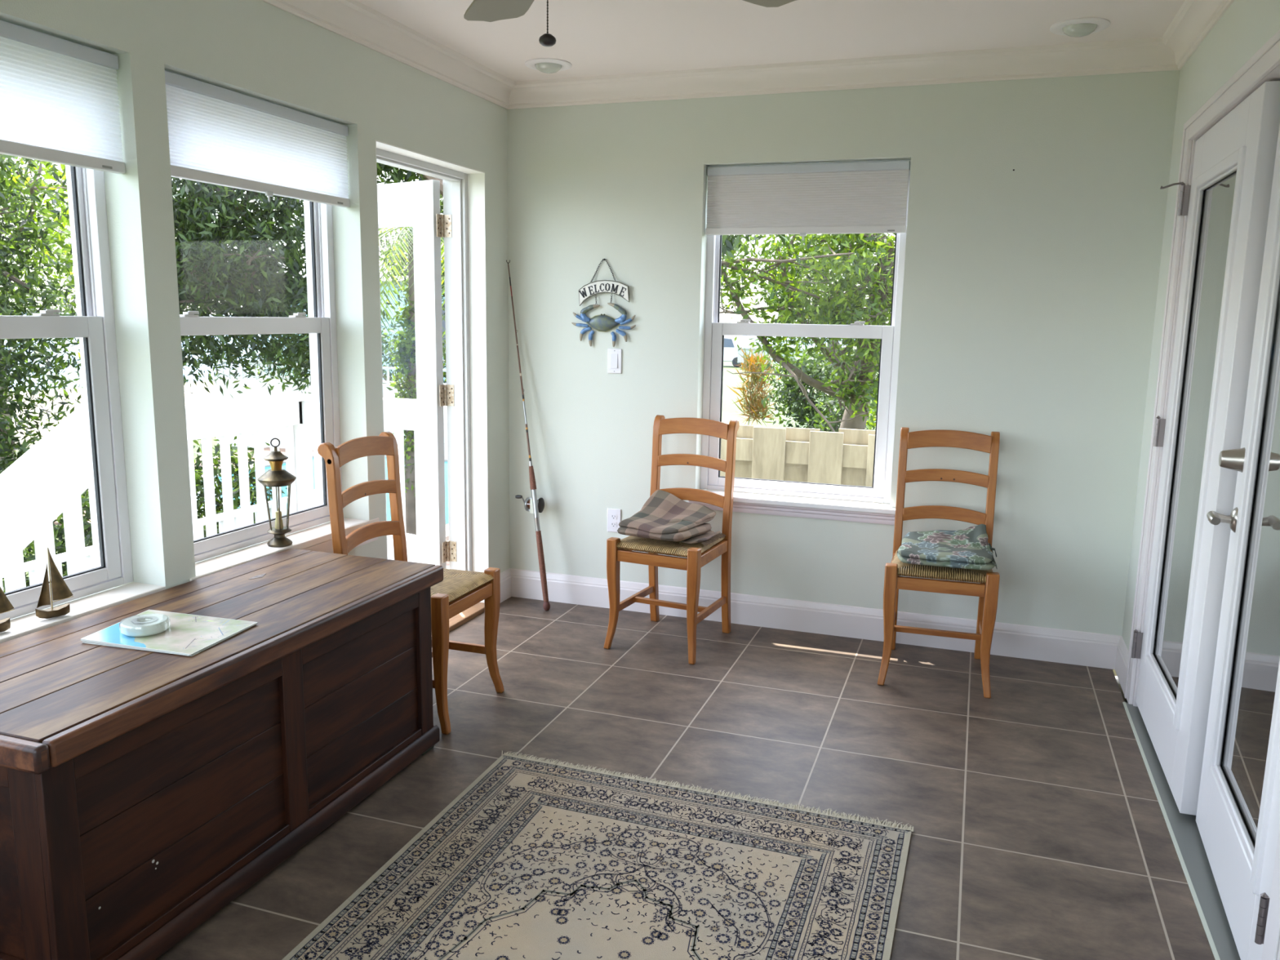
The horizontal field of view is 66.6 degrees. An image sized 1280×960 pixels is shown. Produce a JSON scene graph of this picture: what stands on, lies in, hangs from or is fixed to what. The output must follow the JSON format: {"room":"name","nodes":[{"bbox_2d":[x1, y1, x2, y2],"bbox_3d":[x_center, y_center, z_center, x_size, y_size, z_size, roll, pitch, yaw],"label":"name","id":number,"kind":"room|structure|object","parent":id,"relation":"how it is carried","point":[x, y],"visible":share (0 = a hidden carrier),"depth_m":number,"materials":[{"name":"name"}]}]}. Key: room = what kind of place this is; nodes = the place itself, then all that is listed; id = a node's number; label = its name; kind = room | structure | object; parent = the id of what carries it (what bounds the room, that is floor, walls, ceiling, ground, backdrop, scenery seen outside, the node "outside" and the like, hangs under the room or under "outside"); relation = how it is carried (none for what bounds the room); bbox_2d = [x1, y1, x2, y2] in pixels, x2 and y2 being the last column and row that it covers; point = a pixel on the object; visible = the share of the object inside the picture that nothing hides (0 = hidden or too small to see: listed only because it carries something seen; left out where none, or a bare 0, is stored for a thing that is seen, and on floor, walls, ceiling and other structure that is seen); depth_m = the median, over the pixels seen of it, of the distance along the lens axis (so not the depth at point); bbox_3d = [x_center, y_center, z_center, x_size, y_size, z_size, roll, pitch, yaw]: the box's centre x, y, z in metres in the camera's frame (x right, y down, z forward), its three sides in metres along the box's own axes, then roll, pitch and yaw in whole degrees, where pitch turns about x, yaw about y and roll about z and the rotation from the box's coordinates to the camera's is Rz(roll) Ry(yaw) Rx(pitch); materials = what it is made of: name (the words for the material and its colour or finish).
{"room":"sunroom","nodes":[
{"label":"sunroom","id":0,"kind":"room"},
{"bbox_2d":[0,0,510,619],"bbox_3d":[-1.641,-0.211,2.207,0.200,2.450,5.900,4,10,19],"label":"wall","id":1,"kind":"structure","parent":0,"point":[258,49],"depth_m":2.94,"materials":[{"name":"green paint"}]},
{"bbox_2d":[0,19,125,173],"bbox_3d":[-1.540,-0.908,2.198,0.034,0.301,0.872,4,10,19],"label":"cellular shade","id":2,"kind":"object","parent":1,"relation":"attached to","point":[59,97],"visible":1,"depth_m":2.42,"materials":[{"name":"white fabric"}]},
{"bbox_2d":[0,164,165,643],"bbox_3d":[-1.605,-0.339,2.314,0.218,1.477,0.882,4,10,19],"label":"window","id":3,"kind":"structure","parent":1,"relation":"in","point":[94,324],"depth_m":2.68,"materials":[{"name":"white plastic"}]},
{"bbox_2d":[0,586,14,632],"bbox_3d":[-1.574,0.275,2.357,0.029,0.204,0.098,9,13,40],"label":"sailboat figurine","id":4,"kind":"object","parent":3,"relation":"on","point":[6,606],"visible":1,"depth_m":2.38,"materials":[{"name":"gold metal"}]},
{"bbox_2d":[35,547,73,618],"bbox_3d":[-1.503,0.263,2.494,0.026,0.185,0.089,9,13,40],"label":"sailboat figurine","id":5,"kind":"object","parent":3,"relation":"on","point":[60,591],"visible":1,"depth_m":2.49,"materials":[{"name":"gold metal"}]},
{"bbox_2d":[164,70,350,207],"bbox_3d":[-1.210,-1.054,3.127,0.038,0.312,0.872,4,10,19],"label":"cellular shade","id":6,"kind":"object","parent":1,"relation":"attached to","point":[218,135],"visible":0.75,"depth_m":3.07,"materials":[{"name":"white fabric"}]},
{"bbox_2d":[179,200,379,581],"bbox_3d":[-1.268,-0.463,3.260,0.226,1.537,0.965,4,10,19],"label":"window","id":7,"kind":"structure","parent":1,"relation":"in","point":[321,322],"depth_m":3.57,"materials":[{"name":"white plastic"}]},
{"bbox_2d":[257,438,296,547],"bbox_3d":[-1.225,0.040,3.292,0.123,0.367,0.123,4,10,19],"label":"candle lantern","id":8,"kind":"object","parent":7,"relation":"on","point":[275,477],"visible":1,"depth_m":3.27,"materials":[{"name":"gold metal"}]},
{"bbox_2d":[275,511,283,528],"bbox_3d":[-1.227,0.131,3.308,0.028,0.070,0.028,4,10,19],"label":"candle","id":9,"kind":"object","parent":8,"relation":"on","point":[278,522],"depth_m":3.30,"materials":[{"name":"beige wax"}]},
{"bbox_2d":[261,0,515,109],"bbox_3d":[-1.521,-1.344,1.872,0.084,0.100,5.700,4,10,19],"label":"trim","id":10,"kind":"structure","parent":1,"relation":"attached to","point":[353,20],"depth_m":3.64,"materials":[{"name":"white paint"}]},
{"bbox_2d":[375,139,488,632],"bbox_3d":[-1.073,-0.379,4.510,0.719,2.040,1.462,-3,10,-21],"label":"door","id":11,"kind":"structure","parent":1,"relation":"in","point":[415,204],"depth_m":4.55,"materials":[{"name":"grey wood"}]},
{"bbox_2d":[500,568,511,602],"bbox_3d":[-1.591,0.950,2.272,0.016,0.142,5.700,4,10,19],"label":"baseboard","id":12,"kind":"structure","parent":1,"relation":"attached to","point":[505,576],"depth_m":4.86,"materials":[{"name":"white paint"}]},
{"bbox_2d":[155,596,1215,959],"bbox_3d":[-0.291,1.166,1.846,2.775,0.100,5.700,4,10,19],"label":"floor","id":13,"kind":"structure","parent":0,"point":[1041,832],"depth_m":3.14,"materials":[{"name":"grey tile"}]},
{"bbox_2d":[0,548,443,959],"bbox_3d":[-1.145,0.663,2.585,0.592,0.617,1.435,4,10,19],"label":"chest","id":14,"kind":"object","parent":13,"relation":"on","point":[143,793],"visible":0.99,"depth_m":2.26,"materials":[{"name":"brown wood"}]},
{"bbox_2d":[80,609,257,656],"bbox_3d":[-1.169,0.374,2.414,0.342,0.009,0.252,4,10,15],"label":"map","id":15,"kind":"object","parent":14,"relation":"on","point":[189,635],"visible":0.91,"depth_m":2.37,"materials":[{"name":"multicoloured paper"}]},
{"bbox_2d":[119,613,170,636],"bbox_3d":[-1.220,0.356,2.401,0.114,0.029,0.113,4,10,19],"label":"ashtray","id":16,"kind":"object","parent":15,"relation":"on","point":[144,624],"visible":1,"depth_m":2.37,"materials":[{"name":"white ceramic"}]},
{"bbox_2d":[317,431,504,734],"bbox_3d":[-0.808,0.338,3.491,0.497,0.967,0.421,4,10,19],"label":"chair","id":17,"kind":"object","parent":13,"relation":"on","point":[460,590],"visible":0.62,"depth_m":3.46,"materials":[{"name":"brown wood"}]},
{"bbox_2d":[506,259,550,610],"bbox_3d":[-0.525,-0.211,4.680,0.324,1.661,0.106,9,12,39],"label":"fishing rod","id":18,"kind":"object","parent":13,"relation":"on","point":[535,505],"visible":1,"depth_m":4.67,"materials":[{"name":"brown plastic"}]},
{"bbox_2d":[281,751,913,959],"bbox_3d":[-0.166,1.073,2.066,1.320,0.013,1.959,4,10,19],"label":"area rug","id":19,"kind":"object","parent":13,"relation":"on","point":[535,859],"visible":1,"depth_m":2.46,"materials":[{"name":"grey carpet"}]},
{"bbox_2d":[604,414,739,664],"bbox_3d":[0.147,0.229,4.227,0.421,0.967,0.497,6,11,25],"label":"chair","id":20,"kind":"object","parent":13,"relation":"on","point":[618,550],"visible":0.85,"depth_m":4.25,"materials":[{"name":"brown wood"}]},
{"bbox_2d":[617,489,725,545],"bbox_3d":[0.138,0.164,4.165,0.400,0.166,0.377,6,11,25],"label":"folded blanket","id":21,"kind":"object","parent":20,"relation":"on","point":[664,516],"visible":1,"depth_m":4.15,"materials":[{"name":"fabric"}]},
{"bbox_2d":[877,426,999,698],"bbox_3d":[1.210,0.301,3.905,0.421,0.967,0.497,4,10,17],"label":"chair","id":22,"kind":"object","parent":13,"relation":"on","point":[987,591],"visible":0.8,"depth_m":3.96,"materials":[{"name":"brown wood"}]},
{"bbox_2d":[897,524,997,570],"bbox_3d":[1.209,0.252,3.824,0.385,0.117,0.356,4,10,17],"label":"cushion","id":23,"kind":"object","parent":22,"relation":"on","point":[969,548],"visible":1,"depth_m":3.77,"materials":[{"name":"green fabric"}]},
{"bbox_2d":[355,0,1184,81],"bbox_3d":[-0.245,-1.357,1.472,3.150,0.100,6.000,4,10,19],"label":"ceiling","id":24,"kind":"structure","parent":0,"point":[598,37],"depth_m":3.55,"materials":[{"name":"white paint"}]},
{"bbox_2d":[524,57,572,73],"bbox_3d":[-0.387,-1.737,4.111,0.198,0.036,0.198,4,10,19],"label":"recessed light","id":25,"kind":"object","parent":24,"relation":"in","point":[546,65],"visible":1,"depth_m":4.07,"materials":[{"name":"white"}]},
{"bbox_2d":[463,0,796,46],"bbox_3d":[-0.156,-1.079,1.702,1.231,0.521,1.199,4,10,19],"label":"ceiling fan","id":26,"kind":"object","parent":24,"relation":"hanging from","point":[489,11],"visible":1,"depth_m":2.24,"materials":[{"name":"brown metal"}]},
{"bbox_2d":[1049,17,1110,37],"bbox_3d":[1.560,-1.594,3.458,0.198,0.036,0.198,4,10,19],"label":"recessed light","id":27,"kind":"object","parent":24,"relation":"in","point":[1077,27],"visible":1,"depth_m":3.42,"materials":[{"name":"white"}]},
{"bbox_2d":[506,70,1180,635],"bbox_3d":[0.786,-0.534,4.354,2.950,2.450,0.200,4,10,19],"label":"wall","id":28,"kind":"structure","parent":0,"point":[1030,291],"depth_m":4.10,"materials":[{"name":"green paint"}]},
{"bbox_2d":[571,258,635,346],"bbox_3d":[-0.169,-0.822,4.525,0.322,0.404,0.024,4,10,19],"label":"welcome sign","id":29,"kind":"object","parent":28,"relation":"attached to","point":[602,322],"visible":1,"depth_m":4.52,"materials":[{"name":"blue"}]},
{"bbox_2d":[607,508,621,532],"bbox_3d":[-0.126,0.195,4.683,0.070,0.115,0.009,4,10,19],"label":"wall outlet","id":30,"kind":"object","parent":28,"relation":"attached to","point":[614,515],"visible":0.95,"depth_m":4.68,"materials":[{"name":"white plastic"}]},
{"bbox_2d":[610,514,617,519],"bbox_3d":[-0.126,0.176,4.677,0.033,0.025,0.002,4,10,19],"label":"receptacle","id":31,"kind":"object","parent":30,"relation":"attached to","point":[612,516],"depth_m":4.68,"materials":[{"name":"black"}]},
{"bbox_2d":[610,521,617,527],"bbox_3d":[-0.127,0.214,4.684,0.033,0.025,0.002,4,10,19],"label":"receptacle","id":32,"kind":"object","parent":30,"relation":"attached to","point":[613,524],"depth_m":4.68,"materials":[{"name":"white plastic"}]},
{"bbox_2d":[607,348,622,373],"bbox_3d":[-0.120,-0.556,4.557,0.070,0.115,0.012,4,10,19],"label":"light switch","id":33,"kind":"object","parent":28,"relation":"attached to","point":[614,355],"visible":1,"depth_m":4.55,"materials":[{"name":"white plastic"}]},
{"bbox_2d":[688,160,911,524],"bbox_3d":[0.708,-0.609,4.337,0.952,1.542,0.230,4,10,19],"label":"window","id":34,"kind":"structure","parent":28,"relation":"in","point":[878,513],"depth_m":4.37,"materials":[{"name":"white plastic"}]},
{"bbox_2d":[705,160,910,239],"bbox_3d":[0.711,-1.201,4.217,0.870,0.320,0.038,4,10,19],"label":"cellular shade","id":35,"kind":"object","parent":34,"relation":"attached to","point":[860,197],"visible":0.99,"depth_m":4.20,"materials":[{"name":"white fabric"}]},
{"bbox_2d":[510,568,1121,669],"bbox_3d":[0.661,0.615,4.470,2.800,0.142,0.016,4,10,19],"label":"baseboard","id":36,"kind":"structure","parent":28,"relation":"attached to","point":[1011,640],"depth_m":4.38,"materials":[{"name":"white paint"}]},
{"bbox_2d":[507,37,1179,109],"bbox_3d":[0.688,-1.676,4.050,2.800,0.100,0.084,4,10,19],"label":"trim","id":37,"kind":"structure","parent":28,"relation":"attached to","point":[1141,55],"depth_m":3.98,"materials":[{"name":"white paint"}]},
{"bbox_2d":[1115,675,1128,702],"bbox_3d":[-0.264,1.238,1.902,3.200,0.060,6.000,4,10,19],"label":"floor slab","id":38,"kind":"structure","parent":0,"point":[1116,677],"depth_m":4.08,"materials":[{"name":"grey concrete"}]},
{"bbox_2d":[1121,0,1279,651],"bbox_3d":[1.119,0.013,1.158,0.120,2.450,5.700,4,10,19],"label":"wall","id":39,"kind":"structure","parent":0,"point":[1246,26],"depth_m":3.42,"materials":[{"name":"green paint"}]},
{"bbox_2d":[1115,635,1128,693],"bbox_3d":[1.036,1.145,1.373,0.016,0.142,5.700,4,10,19],"label":"baseboard","id":40,"kind":"structure","parent":39,"relation":"attached to","point":[1122,656],"depth_m":3.88,"materials":[{"name":"white paint"}]},
{"bbox_2d":[1161,0,1234,70],"bbox_3d":[1.042,-1.153,0.995,0.084,0.100,5.700,4,10,19],"label":"trim","id":41,"kind":"structure","parent":39,"relation":"attached to","point":[1194,20],"depth_m":3.27,"materials":[{"name":"white paint"}]},
{"bbox_2d":[1122,29,1279,959],"bbox_3d":[1.581,-0.002,2.637,0.205,2.200,1.985,4,10,19],"label":"door","id":42,"kind":"structure","parent":39,"relation":"in","point":[1202,692],"depth_m":2.65,"materials":[{"name":"white paint"}]},
{"label":"outside","id":43,"kind":"structure","parent":0,"visible":0},
{"bbox_2d":[1,312,845,391],"bbox_3d":[-117.488,-20.336,123.429,300.000,0.001,450.000,4,10,19],"label":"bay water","id":44,"kind":"structure","parent":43,"point":[73,375],"depth_m":40.24,"materials":[{"name":"blue liquid"}]},
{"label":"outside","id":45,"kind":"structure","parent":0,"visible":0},
{"bbox_2d":[0,346,878,592],"bbox_3d":[27.348,-1.996,28.945,103.000,0.001,116.000,4,10,19],"label":"ground","id":46,"kind":"structure","parent":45,"point":[202,396],"depth_m":25.72,"materials":[{"name":"white"}]},
{"bbox_2d":[0,154,83,546],"bbox_3d":[-5.937,-1.830,7.195,2.922,5.887,3.952,4,10,19],"label":"oak tree","id":47,"kind":"object","parent":46,"relation":"on","point":[10,358],"visible":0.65,"depth_m":7.91,"materials":[{"name":"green plant"}]},
{"bbox_2d":[0,411,90,592],"bbox_3d":[-2.895,0.841,3.789,0.140,2.053,1.900,4,10,19],"label":"stair railing","id":48,"kind":"object","parent":46,"relation":"on","point":[49,480],"visible":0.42,"depth_m":4.30,"materials":[{"name":"grey wood"}]},
{"bbox_2d":[0,156,175,463],"bbox_3d":[-9.774,-3.415,13.973,6.016,6.575,8.229,4,10,19],"label":"oak tree","id":49,"kind":"object","parent":46,"relation":"on","point":[64,250],"visible":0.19,"depth_m":14.34,"materials":[{"name":"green plant"}]},
{"bbox_2d":[2,435,287,591],"bbox_3d":[-3.340,0.364,6.842,1.275,1.803,2.680,6,11,27],"label":"shrub","id":50,"kind":"object","parent":46,"relation":"on","point":[59,531],"visible":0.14,"depth_m":7.03,"materials":[{"name":"green plant"}]},
{"bbox_2d":[0,489,315,591],"bbox_3d":[-3.064,0.921,5.419,0.045,1.100,4.645,4,10,19],"label":"fence","id":51,"kind":"object","parent":46,"relation":"on","point":[30,566],"visible":0.1,"depth_m":6.11,"materials":[{"name":"grey wood"}]},
{"bbox_2d":[53,447,448,565],"bbox_3d":[-3.634,-0.087,14.526,7.100,0.030,8.900,4,10,19],"label":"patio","id":52,"kind":"structure","parent":46,"relation":"on","point":[267,450],"depth_m":16.20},
{"bbox_2d":[81,451,448,541],"bbox_3d":[-3.699,0.076,13.288,5.200,0.060,5.300,4,10,19],"label":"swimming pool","id":53,"kind":"object","parent":52,"relation":"on","point":[267,466],"visible":0.02,"depth_m":13.02,"materials":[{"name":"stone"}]},
{"bbox_2d":[300,226,445,534],"bbox_3d":[-2.154,-0.868,9.509,2.133,3.295,2.249,2,10,5],"label":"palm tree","id":54,"kind":"object","parent":52,"relation":"on","point":[407,349],"visible":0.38,"depth_m":9.33,"materials":[{"name":"green plant"}]},
{"bbox_2d":[171,177,402,398],"bbox_3d":[-3.651,-1.981,9.037,2.552,5.612,3.371,-6,12,-37],"label":"oak tree","id":55,"kind":"object","parent":46,"relation":"on","point":[209,273],"visible":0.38,"depth_m":8.62,"materials":[{"name":"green plant"}]},
{"bbox_2d":[213,377,447,456],"bbox_3d":[-3.882,-0.970,16.241,7.600,1.190,0.400,4,10,19],"label":"wall","id":56,"kind":"structure","parent":46,"relation":"on","point":[258,390],"depth_m":16.94,"materials":[{"name":"white"}]},
{"bbox_2d":[215,360,446,386],"bbox_3d":[-3.902,-1.694,16.023,7.630,0.310,0.035,4,10,19],"label":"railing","id":57,"kind":"object","parent":56,"relation":"on","point":[387,368],"visible":0.14,"depth_m":16.90,"materials":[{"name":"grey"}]},
{"bbox_2d":[243,317,446,384],"bbox_3d":[-4.732,-2.078,19.139,7.144,2.425,2.719,4,10,17],"label":"hedge","id":58,"kind":"object","parent":46,"relation":"on","point":[384,334],"visible":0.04,"depth_m":19.07,"materials":[{"name":"green plant"}]},
{"bbox_2d":[262,236,445,383],"bbox_3d":[-5.929,-4.124,25.361,6.800,4.300,4.800,4,10,19],"label":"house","id":59,"kind":"structure","parent":46,"relation":"on","point":[402,305],"depth_m":23.23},
{"bbox_2d":[376,162,443,195],"bbox_3d":[-1.930,-1.084,7.574,1.981,4.375,1.583,4,10,19],"label":"oak tree","id":60,"kind":"object","parent":46,"relation":"on","point":[397,175],"visible":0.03,"depth_m":7.24,"materials":[{"name":"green plant"}]},
{"bbox_2d":[378,176,444,319],"bbox_3d":[-3.470,-4.191,20.444,5.685,6.152,2.281,3,10,14],"label":"oak tree","id":61,"kind":"object","parent":46,"relation":"on","point":[441,196],"visible":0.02,"depth_m":20.41,"materials":[{"name":"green plant"}]},
{"bbox_2d":[723,335,744,367],"bbox_3d":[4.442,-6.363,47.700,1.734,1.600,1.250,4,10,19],"label":"car","id":62,"kind":"object","parent":46,"relation":"on","point":[731,353],"visible":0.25,"depth_m":47.10,"materials":[{"name":"white paint"}]},
{"bbox_2d":[725,346,782,426],"bbox_3d":[2.342,-1.828,19.129,1.154,1.750,1.470,4,10,19],"label":"ornamental grass","id":63,"kind":"object","parent":46,"relation":"on","point":[754,406],"depth_m":19.09,"materials":[{"name":"yellow plant"}]},
{"bbox_2d":[721,234,801,262],"bbox_3d":[0.246,-1.209,9.038,2.008,4.219,2.338,-1,10,-9],"label":"oak tree","id":64,"kind":"object","parent":46,"relation":"on","point":[729,245],"visible":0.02,"depth_m":8.19,"materials":[{"name":"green plant"}]},
{"bbox_2d":[735,346,808,369],"bbox_3d":[6.166,-5.674,45.511,3.200,1.030,1.400,4,10,19],"label":"trailer","id":65,"kind":"object","parent":46,"relation":"on","point":[747,348],"visible":0.1,"depth_m":45.16,"materials":[{"name":"grey metal"}]},
{"bbox_2d":[720,233,895,431],"bbox_3d":[2.111,-2.021,11.070,4.328,5.220,3.111,2,10,6],"label":"oak tree","id":66,"kind":"object","parent":46,"relation":"on","point":[856,385],"visible":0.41,"depth_m":10.84,"materials":[{"name":"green plant"}]},
{"bbox_2d":[758,337,877,431],"bbox_3d":[3.063,-1.400,16.348,2.235,2.250,1.814,4,10,19],"label":"bush","id":67,"kind":"object","parent":46,"relation":"on","point":[817,373],"visible":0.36,"depth_m":16.26,"materials":[{"name":"green plant"}]},
{"bbox_2d":[747,234,894,354],"bbox_3d":[12.838,-12.610,62.553,12.530,10.414,7.855,4,10,19],"label":"tree","id":68,"kind":"object","parent":46,"relation":"on","point":[775,293],"visible":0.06,"depth_m":62.27,"materials":[{"name":"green plant"}]},
{"bbox_2d":[804,368,875,432],"bbox_3d":[3.053,-0.862,14.675,1.208,1.753,1.472,4,10,19],"label":"bush","id":69,"kind":"object","parent":46,"relation":"on","point":[831,413],"visible":0.2,"depth_m":14.52,"materials":[{"name":"green plant"}]},
{"bbox_2d":[865,372,877,430],"bbox_3d":[3.594,-0.882,13.142,1.616,2.318,1.610,3,10,10],"label":"bush","id":70,"kind":"object","parent":46,"relation":"on","point":[869,425],"visible":0.02,"depth_m":13.30,"materials":[{"name":"green plant"}]},
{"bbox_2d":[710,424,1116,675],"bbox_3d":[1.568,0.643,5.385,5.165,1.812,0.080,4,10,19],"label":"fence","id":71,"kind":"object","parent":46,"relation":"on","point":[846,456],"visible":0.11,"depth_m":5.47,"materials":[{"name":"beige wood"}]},
{"bbox_3d":[-1.685,0.634,5.270,1.711,0.040,1.520,4,10,19],"label":"deck","id":72,"kind":"object","parent":46,"relation":"on","visible":0},
{"bbox_2d":[88,393,447,568],"bbox_3d":[-1.637,0.153,5.110,1.565,1.045,1.550,4,10,19],"label":"deck railing","id":73,"kind":"object","parent":72,"relation":"on","point":[293,411],"visible":0.23,"depth_m":5.57,"materials":[{"name":"grey wood"}]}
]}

